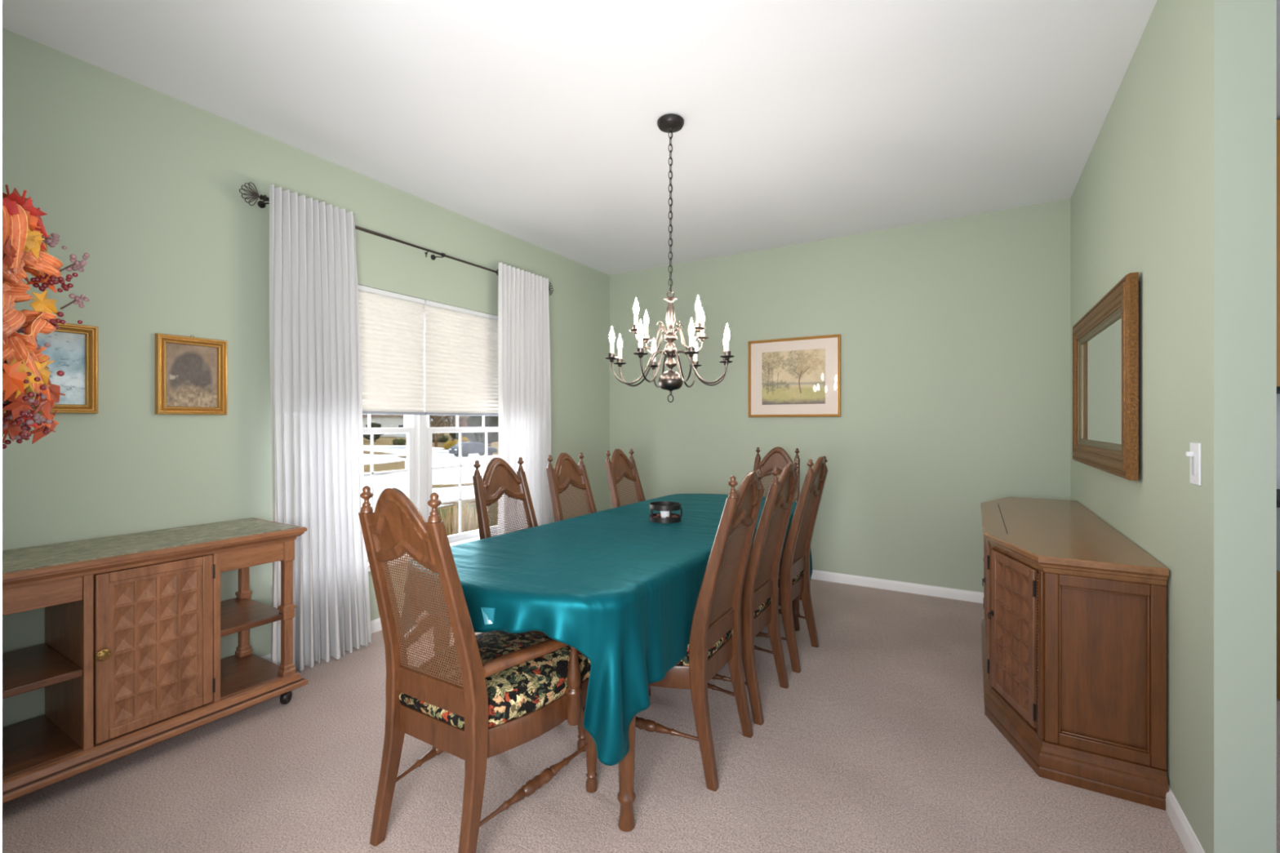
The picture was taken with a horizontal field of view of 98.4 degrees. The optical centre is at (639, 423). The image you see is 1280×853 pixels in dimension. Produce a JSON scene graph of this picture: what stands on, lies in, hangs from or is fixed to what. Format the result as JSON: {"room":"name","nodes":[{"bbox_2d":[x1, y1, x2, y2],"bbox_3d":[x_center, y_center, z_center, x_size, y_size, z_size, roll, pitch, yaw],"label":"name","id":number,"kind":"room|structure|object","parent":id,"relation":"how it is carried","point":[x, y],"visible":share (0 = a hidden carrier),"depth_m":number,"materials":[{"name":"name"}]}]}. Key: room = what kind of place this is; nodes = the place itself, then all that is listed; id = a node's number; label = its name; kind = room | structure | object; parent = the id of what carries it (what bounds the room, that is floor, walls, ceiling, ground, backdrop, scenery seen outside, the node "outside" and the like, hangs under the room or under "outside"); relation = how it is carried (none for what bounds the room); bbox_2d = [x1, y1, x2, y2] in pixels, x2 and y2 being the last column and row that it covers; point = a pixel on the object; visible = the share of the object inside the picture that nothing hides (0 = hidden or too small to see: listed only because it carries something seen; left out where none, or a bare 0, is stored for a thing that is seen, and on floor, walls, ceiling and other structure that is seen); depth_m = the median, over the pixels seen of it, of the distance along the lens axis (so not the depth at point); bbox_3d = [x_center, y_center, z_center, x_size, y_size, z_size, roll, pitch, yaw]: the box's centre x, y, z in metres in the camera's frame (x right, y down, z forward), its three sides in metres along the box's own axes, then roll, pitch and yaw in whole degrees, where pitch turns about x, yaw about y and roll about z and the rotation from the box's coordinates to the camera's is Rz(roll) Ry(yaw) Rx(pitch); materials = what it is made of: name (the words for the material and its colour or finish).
{"room":"dining room","nodes":[
{"label":"dining room","id":0,"kind":"room"},
{"bbox_2d":[2,28,609,727],"bbox_3d":[-1.529,-0.107,3.617,0.140,2.740,4.520,0,0,31],"label":"wall","id":1,"kind":"structure","parent":0,"point":[144,181],"depth_m":2.50,"materials":[{"name":"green paint"}]},
{"bbox_2d":[3,323,97,413],"bbox_3d":[-2.307,-0.219,2.162,0.026,0.358,0.270,0,0,31],"label":"framed picture","id":2,"kind":"object","parent":1,"relation":"attached to","point":[73,348],"visible":0.5,"depth_m":2.22,"materials":[{"name":"brown wood"}]},
{"bbox_2d":[20,331,84,404],"bbox_3d":[-2.315,-0.219,2.167,0.001,0.286,0.198,0,0,31],"label":"painting","id":3,"kind":"object","parent":2,"relation":"attached to","point":[67,350],"depth_m":2.21},
{"bbox_2d":[155,333,226,414],"bbox_3d":[-2.070,-0.225,2.556,0.026,0.370,0.270,0,0,31],"label":"framed picture","id":4,"kind":"object","parent":1,"relation":"attached to","point":[191,372],"visible":1,"depth_m":2.55,"materials":[{"name":"brown wood"}]},
{"bbox_2d":[165,342,217,407],"bbox_3d":[-2.077,-0.219,2.561,0.001,0.286,0.198,0,0,31],"label":"painting","id":5,"kind":"object","parent":4,"relation":"attached to","point":[191,371],"depth_m":2.56},
{"bbox_2d":[261,610,427,661],"bbox_3d":[-1.433,1.226,3.629,0.013,0.073,4.400,0,0,31],"label":"baseboard","id":6,"kind":"structure","parent":1,"relation":"attached to","point":[375,624],"depth_m":3.34,"materials":[{"name":"white paint"}]},
{"bbox_2d":[271,304,498,593],"bbox_3d":[-1.463,0.030,3.688,0.160,1.705,1.890,0,0,31],"label":"window","id":7,"kind":"structure","parent":1,"relation":"in","point":[420,468],"depth_m":3.69,"materials":[{"name":"white plastic"}]},
{"bbox_2d":[357,284,425,414],"bbox_3d":[-1.673,-0.438,3.281,0.036,0.765,0.908,0,0,31],"label":"pleated shade","id":8,"kind":"object","parent":7,"relation":"attached to","point":[391,324],"visible":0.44,"depth_m":3.46,"materials":[{"name":"fabric"}]},
{"bbox_2d":[423,300,498,416],"bbox_3d":[-1.200,-0.438,4.066,0.036,0.765,0.904,0,0,31],"label":"pleated shade","id":9,"kind":"object","parent":7,"relation":"attached to","point":[461,347],"visible":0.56,"depth_m":3.93,"materials":[{"name":"fabric"}]},
{"bbox_2d":[239,182,553,295],"bbox_3d":[-1.357,-1.115,3.654,0.118,0.113,2.314,0,0,31],"label":"curtain rod","id":10,"kind":"object","parent":1,"relation":"attached to","point":[261,204],"visible":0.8,"depth_m":3.25,"materials":[{"name":"brown metal"}]},
{"bbox_2d":[269,184,371,671],"bbox_3d":[-1.682,0.043,2.939,0.140,2.432,0.536,0,0,33],"label":"sheer curtain","id":11,"kind":"object","parent":10,"relation":"hanging from","point":[316,399],"visible":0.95,"depth_m":2.91,"materials":[{"name":"white fabric"}]},
{"bbox_2d":[496,262,552,535],"bbox_3d":[-0.879,0.043,4.270,0.131,2.432,0.608,0,0,31],"label":"sheer curtain","id":12,"kind":"object","parent":10,"relation":"hanging from","point":[524,387],"visible":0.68,"depth_m":4.26,"materials":[{"name":"white fabric"}]},
{"bbox_2d":[2,0,1279,275],"bbox_3d":[1.502,-1.537,0.847,8.300,0.120,9.400,0,0,31],"label":"ceiling","id":13,"kind":"structure","parent":0,"point":[533,122],"depth_m":2.49,"materials":[{"name":"white paint"}]},
{"bbox_2d":[604,113,734,402],"bbox_3d":[0.149,-0.789,2.694,0.623,1.376,0.623,0,0,0],"label":"chandelier","id":14,"kind":"object","parent":13,"relation":"hanging from","point":[670,380],"visible":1,"depth_m":2.67,"materials":[{"name":"grey metal"}]},
{"bbox_2d":[2,578,1279,852],"bbox_3d":[1.502,1.323,0.847,8.300,0.120,9.400,0,0,31],"label":"floor","id":15,"kind":"structure","parent":0,"point":[883,740],"depth_m":1.95,"materials":[{"name":"beige carpet"}]},
{"bbox_2d":[2,517,307,804],"bbox_3d":[-1.997,0.867,2.188,0.492,0.792,1.061,0,0,31],"label":"sideboard","id":16,"kind":"object","parent":15,"relation":"on","point":[129,661],"visible":1,"depth_m":2.05,"materials":[{"name":"brown wood"}]},
{"bbox_2d":[2,643,83,698],"bbox_3d":[-2.184,0.863,1.907,0.438,0.026,0.273,0,0,31],"label":"shelf","id":17,"kind":"object","parent":16,"relation":"attached to","point":[29,668],"depth_m":1.91,"materials":[{"name":"brown wood"}]},
{"bbox_2d":[2,653,304,795],"bbox_3d":[-1.998,1.161,2.188,0.492,0.060,1.060,0,0,31],"label":"shelf","id":18,"kind":"object","parent":16,"relation":"attached to","point":[38,753],"depth_m":2.03,"materials":[{"name":"brown wood"}]},
{"bbox_2d":[220,597,283,636],"bbox_3d":[-1.836,0.863,2.485,0.438,0.026,0.269,0,0,31],"label":"shelf","id":19,"kind":"object","parent":16,"relation":"attached to","point":[237,614],"depth_m":2.45,"materials":[{"name":"brown wood"}]},
{"bbox_2d":[358,485,597,852],"bbox_3d":[-0.511,0.720,1.777,0.582,1.087,0.661,0,0,31],"label":"armchair","id":20,"kind":"object","parent":15,"relation":"on","point":[484,695],"visible":0.99,"depth_m":1.61,"materials":[{"name":"brown wood"}]},
{"bbox_2d":[472,457,547,636],"bbox_3d":[-0.466,0.720,2.683,0.674,1.087,0.551,0,0,33],"label":"dining chair","id":21,"kind":"object","parent":15,"relation":"on","point":[499,478],"visible":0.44,"depth_m":2.80,"materials":[{"name":"brown wood"}]},
{"bbox_2d":[546,452,596,521],"bbox_3d":[-0.182,0.720,3.155,0.675,1.087,0.551,0,0,31],"label":"dining chair","id":22,"kind":"object","parent":15,"relation":"on","point":[566,472],"visible":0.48,"depth_m":3.27,"materials":[{"name":"brown wood"}]},
{"bbox_2d":[433,594,799,831],"bbox_3d":[0.086,0.885,2.773,0.940,0.756,2.455,0,0,31],"label":"dining table","id":23,"kind":"object","parent":15,"relation":"on","point":[626,796],"visible":0.18,"depth_m":1.71,"materials":[{"name":"brown wood"}]},
{"bbox_2d":[401,493,812,765],"bbox_3d":[0.088,0.736,2.772,1.022,0.476,2.531,0,0,31],"label":"tablecloth","id":24,"kind":"object","parent":23,"relation":"on","point":[620,588],"visible":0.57,"depth_m":1.81,"materials":[{"name":"teal fabric"}]},
{"bbox_2d":[648,501,682,523],"bbox_3d":[0.133,0.457,2.843,0.172,0.088,0.173,0,0,14],"label":"candle holder","id":25,"kind":"object","parent":24,"relation":"on","point":[669,506],"visible":0.98,"depth_m":2.79,"materials":[{"name":"grey metal"}]},
{"bbox_2d":[652,514,677,518],"bbox_3d":[0.131,0.483,2.839,0.149,0.022,0.152,0,0,31],"label":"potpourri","id":26,"kind":"object","parent":25,"relation":"in","point":[657,515],"visible":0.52,"depth_m":2.83},
{"bbox_2d":[660,511,669,518],"bbox_3d":[0.129,0.468,2.833,0.053,0.056,0.053,0,0,31],"label":"candle","id":27,"kind":"object","parent":25,"relation":"in","point":[664,514],"visible":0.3,"depth_m":2.81,"materials":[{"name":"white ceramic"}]},
{"bbox_2d":[604,448,645,508],"bbox_3d":[0.113,0.720,3.646,0.675,1.087,0.551,0,0,31],"label":"dining chair","id":28,"kind":"object","parent":15,"relation":"on","point":[620,468],"visible":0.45,"depth_m":3.77,"materials":[{"name":"brown wood"}]},
{"bbox_2d":[577,469,764,791],"bbox_3d":[0.135,0.720,2.187,0.675,1.087,0.551,0,0,30],"label":"dining chair","id":29,"kind":"object","parent":15,"relation":"on","point":[713,642],"visible":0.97,"depth_m":2.01,"materials":[{"name":"brown wood"}]},
{"bbox_2d":[648,462,799,725],"bbox_3d":[0.389,0.720,2.604,0.675,1.087,0.551,0,0,31],"label":"dining chair","id":30,"kind":"object","parent":15,"relation":"on","point":[759,603],"visible":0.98,"depth_m":2.45,"materials":[{"name":"brown wood"}]},
{"bbox_2d":[753,446,801,622],"bbox_3d":[0.869,0.720,3.857,0.582,1.087,0.661,0,0,31],"label":"armchair","id":31,"kind":"object","parent":15,"relation":"on","point":[777,456],"visible":0.13,"depth_m":4.10,"materials":[{"name":"brown wood"}]},
{"bbox_2d":[755,456,827,672],"bbox_3d":[0.689,0.720,3.089,0.675,1.087,0.551,0,0,32],"label":"dining chair","id":32,"kind":"object","parent":15,"relation":"on","point":[793,580],"visible":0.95,"depth_m":2.90,"materials":[{"name":"brown wood"}]},
{"bbox_2d":[980,496,1168,810],"bbox_3d":[1.981,0.868,2.719,0.505,0.791,1.858,0,0,31],"label":"buffet","id":33,"kind":"object","parent":15,"relation":"on","point":[1073,626],"visible":1,"depth_m":1.95,"materials":[{"name":"brown wood"}]},
{"bbox_2d":[1276,488,1279,700],"bbox_3d":[3.658,0.805,2.391,1.440,0.915,0.630,0,0,31],"label":"base cabinet","id":34,"kind":"object","parent":15,"relation":"on","point":[1277,490],"visible":0.18,"depth_m":2.53,"materials":[{"name":"orange wood"}]},
{"bbox_2d":[1276,488,1279,507],"bbox_3d":[3.658,0.364,2.391,1.440,0.033,0.630,0,0,31],"label":"countertop","id":35,"kind":"structure","parent":34,"relation":"on","point":[1277,490],"depth_m":2.56,"materials":[{"name":"black"}]},
{"bbox_2d":[609,199,1070,592],"bbox_3d":[1.284,-0.107,4.631,3.914,2.740,0.120,0,0,31],"label":"wall","id":36,"kind":"structure","parent":0,"point":[955,332],"depth_m":4.19,"materials":[{"name":"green paint"}]},
{"bbox_2d":[748,333,840,417],"bbox_3d":[1.258,-0.378,4.553,0.757,0.652,0.022,0,0,30],"label":"framed picture","id":37,"kind":"object","parent":36,"relation":"attached to","point":[798,376],"visible":1,"depth_m":4.54,"materials":[{"name":"white paper"}]},
{"bbox_2d":[761,348,825,404],"bbox_3d":[1.261,-0.378,4.558,0.523,0.444,0.001,0,0,30],"label":"painting","id":38,"kind":"object","parent":37,"relation":"attached to","point":[797,376],"depth_m":4.55},
{"bbox_2d":[810,569,983,603],"bbox_3d":[1.261,1.226,4.568,3.659,0.073,0.013,0,0,31],"label":"baseboard","id":39,"kind":"structure","parent":36,"relation":"attached to","point":[912,588],"depth_m":4.14,"materials":[{"name":"white paint"}]},
{"bbox_2d":[1070,0,1276,852],"bbox_3d":[2.232,-0.107,2.523,0.115,2.740,2.515,0,0,31],"label":"wall","id":40,"kind":"structure","parent":0,"point":[1176,186],"depth_m":1.51,"materials":[{"name":"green paint"}]},
{"bbox_2d":[1072,271,1140,480],"bbox_3d":[2.226,-0.178,2.675,0.052,0.793,1.330,0,0,31],"label":"wall mirror","id":41,"kind":"object","parent":40,"relation":"attached to","point":[1106,340],"visible":1,"depth_m":2.46,"materials":[{"name":"brown wood"}]},
{"bbox_2d":[1082,317,1121,444],"bbox_3d":[2.234,-0.178,2.670,0.003,0.553,1.090,0,0,31],"label":"mirror glass","id":42,"kind":"object","parent":41,"relation":"attached to","point":[1102,345],"depth_m":2.63,"materials":[{"name":"green mirror"}]},
{"bbox_2d":[1165,785,1204,852],"bbox_3d":[2.177,1.226,2.556,0.013,0.073,2.515,0,0,31],"label":"baseboard","id":43,"kind":"structure","parent":40,"relation":"attached to","point":[1184,829],"depth_m":1.67,"materials":[{"name":"white paint"}]},
{"bbox_2d":[1186,442,1201,485],"bbox_3d":[1.591,0.116,1.592,0.022,0.120,0.076,0,0,31],"label":"light switch","id":44,"kind":"object","parent":40,"relation":"attached to","point":[1195,453],"visible":1,"depth_m":1.58,"materials":[{"name":"white plastic"}]},
{"bbox_2d":[1276,393,1279,488],"bbox_3d":[4.662,-0.107,2.247,4.332,2.740,0.120,0,0,31],"label":"wall","id":45,"kind":"structure","parent":0,"point":[1277,394],"depth_m":2.94,"materials":[{"name":"white paint"}]},
{"bbox_2d":[1276,119,1279,393],"bbox_3d":[3.716,-0.807,2.487,1.400,1.300,0.405,0,0,31],"label":"upper cabinet","id":46,"kind":"object","parent":45,"relation":"attached to","point":[1277,121],"visible":0.02,"depth_m":2.65,"materials":[{"name":"orange wood"}]},
{"bbox_3d":[-1.805,-0.107,1.215,2.146,2.740,0.120,0,0,31],"label":"wall","id":47,"kind":"structure","parent":0,"visible":0},
{"bbox_2d":[0,0,2,852],"bbox_3d":[-0.876,-0.097,0.738,0.067,2.720,0.021,0,0,31],"label":"trim","id":48,"kind":"structure","parent":47,"relation":"attached to","point":[1,1],"depth_m":0.73,"materials":[{"name":"white paint"}]},
{"bbox_2d":[2,184,89,448],"bbox_3d":[-1.123,-0.189,0.996,0.450,0.465,0.202,0,0,31],"label":"wreath","id":49,"kind":"object","parent":47,"relation":"attached to","point":[29,397],"visible":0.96,"depth_m":0.96,"materials":[{"name":"orange"}]},
{"label":"outside","id":50,"kind":"structure","parent":0,"visible":0},
{"bbox_2d":[363,421,498,509],"bbox_3d":[-51.521,1.676,95.226,180.000,5.295,190.000,0,0,31],"label":"lawn","id":51,"kind":"structure","parent":50,"point":[382,440],"depth_m":97.47,"materials":[{"name":"beige plant"}]},
{"bbox_2d":[363,422,382,441],"bbox_3d":[-46.938,1.594,97.197,3.821,3.486,4.225,0,0,31],"label":"tree","id":52,"kind":"object","parent":51,"relation":"on","point":[367,437],"visible":0.31,"depth_m":96.17,"materials":[{"name":"plant"}]},
{"bbox_2d":[362,413,432,437],"bbox_3d":[-53.565,-0.490,116.500,16.420,6.800,10.000,0,0,0],"label":"house","id":53,"kind":"structure","parent":51,"relation":"on","point":[385,420],"depth_m":112.00,"materials":[{"name":"white"}]},
{"bbox_2d":[392,438,406,444],"bbox_3d":[-40.066,3.136,91.938,2.447,1.238,1.995,0,0,31],"label":"hedge","id":54,"kind":"object","parent":51,"relation":"on","point":[395,442],"visible":0.81,"depth_m":91.48,"materials":[{"name":"green plant"}]},
{"bbox_2d":[432,435,448,442],"bbox_3d":[-37.738,2.892,102.152,4.192,1.526,3.662,0,0,31],"label":"hedge","id":55,"kind":"object","parent":51,"relation":"on","point":[444,438],"visible":0.29,"depth_m":101.50,"materials":[{"name":"green plant"}]},
{"bbox_2d":[429,415,454,447],"bbox_3d":[-33.300,-0.395,89.797,7.435,8.808,7.924,0,0,31],"label":"tree","id":56,"kind":"object","parent":51,"relation":"on","point":[434,423],"visible":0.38,"depth_m":89.73,"materials":[{"name":"plant"}]},
{"bbox_2d":[443,440,458,449],"bbox_3d":[-29.329,3.527,86.600,2.800,1.583,1.775,0,0,3],"label":"hedge","id":57,"kind":"object","parent":51,"relation":"on","point":[448,444],"visible":0.5,"depth_m":85.97,"materials":[{"name":"yellow plant"}]},
{"bbox_2d":[437,415,466,440],"bbox_3d":[-35.700,-0.664,105.892,6.320,8.396,6.618,0,0,31],"label":"tree","id":58,"kind":"object","parent":51,"relation":"on","point":[453,420],"visible":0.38,"depth_m":105.57,"materials":[{"name":"plant"}]},
{"bbox_2d":[448,425,465,439],"bbox_3d":[-32.856,2.055,101.174,3.772,3.425,3.691,0,0,31],"label":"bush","id":59,"kind":"object","parent":51,"relation":"on","point":[455,435],"visible":0.42,"depth_m":100.08,"materials":[{"name":"plant"}]},
{"bbox_2d":[458,415,470,426],"bbox_3d":[-35.571,0.064,122.500,8.183,6.800,10.000,0,0,0],"label":"house","id":60,"kind":"structure","parent":51,"relation":"on","point":[465,424],"depth_m":118.00,"materials":[{"name":"red brick"}]},
{"bbox_2d":[457,436,484,444],"bbox_3d":[-29.883,3.224,98.301,5.451,1.590,2.668,0,0,-1],"label":"hedge","id":61,"kind":"object","parent":51,"relation":"on","point":[464,439],"visible":0.11,"depth_m":97.47,"materials":[{"name":"yellow plant"}]},
{"bbox_2d":[462,415,498,447],"bbox_3d":[-22.972,0.613,83.645,6.167,7.467,7.953,0,0,12],"label":"tree","id":62,"kind":"object","parent":51,"relation":"on","point":[473,420],"visible":0.43,"depth_m":81.54,"materials":[{"name":"grey plant"}]},
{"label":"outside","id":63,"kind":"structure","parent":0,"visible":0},
{"bbox_2d":[363,444,498,511],"bbox_3d":[-24.048,3.080,52.246,74.377,2.393,54.961,0,0,31],"label":"road","id":64,"kind":"structure","parent":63,"point":[441,456],"depth_m":26.75,"materials":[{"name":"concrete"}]},
{"bbox_2d":[440,498,475,504],"bbox_3d":[-4.095,1.882,13.636,0.600,0.064,2.456,0,0,45],"label":"curb","id":65,"kind":"object","parent":64,"relation":"on","point":[471,500],"visible":0.21,"depth_m":13.14,"materials":[{"name":"beige concrete"}]},
{"bbox_2d":[448,441,497,457],"bbox_3d":[-17.075,2.654,56.535,4.470,1.510,1.840,0,0,-45],"label":"car","id":66,"kind":"object","parent":64,"relation":"on","point":[467,447],"visible":0.79,"depth_m":55.59,"materials":[{"name":"grey paint"}]},
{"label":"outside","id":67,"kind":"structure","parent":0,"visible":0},
{"bbox_2d":[437,501,497,527],"bbox_3d":[-3.137,1.717,10.045,4.510,0.339,10.842,0,0,-5],"label":"lawn","id":68,"kind":"structure","parent":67,"point":[473,504],"depth_m":11.47,"materials":[{"name":"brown plant"}]},
{"bbox_2d":[439,500,479,535],"bbox_3d":[-2.011,1.270,6.244,0.550,0.840,0.511,0,0,-12],"label":"dry shrub","id":69,"kind":"object","parent":68,"relation":"on","point":[451,522],"visible":0.27,"depth_m":6.15,"materials":[{"name":"plant"}]},
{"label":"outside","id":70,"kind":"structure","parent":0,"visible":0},
{"bbox_2d":[364,460,404,472],"bbox_3d":[-17.341,2.826,36.262,3.479,0.744,21.255,0,0,-23],"label":"verge","id":71,"kind":"structure","parent":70,"point":[398,465],"depth_m":34.75,"materials":[{"name":"beige plant"}]},
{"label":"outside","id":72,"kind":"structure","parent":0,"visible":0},
{"bbox_2d":[363,450,406,457],"bbox_3d":[-30.915,3.899,69.006,4.879,0.705,27.761,0,0,-40],"label":"verge","id":73,"kind":"structure","parent":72,"point":[364,451],"depth_m":74.81,"materials":[{"name":"beige plant"}]},
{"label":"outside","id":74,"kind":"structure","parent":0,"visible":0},
{"bbox_2d":[432,482,473,488],"bbox_3d":[-5.721,2.057,18.731,2.925,0.141,1.262,0,0,-23],"label":"verge","id":75,"kind":"structure","parent":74,"point":[470,483],"depth_m":18.20,"materials":[{"name":"beige plant"}]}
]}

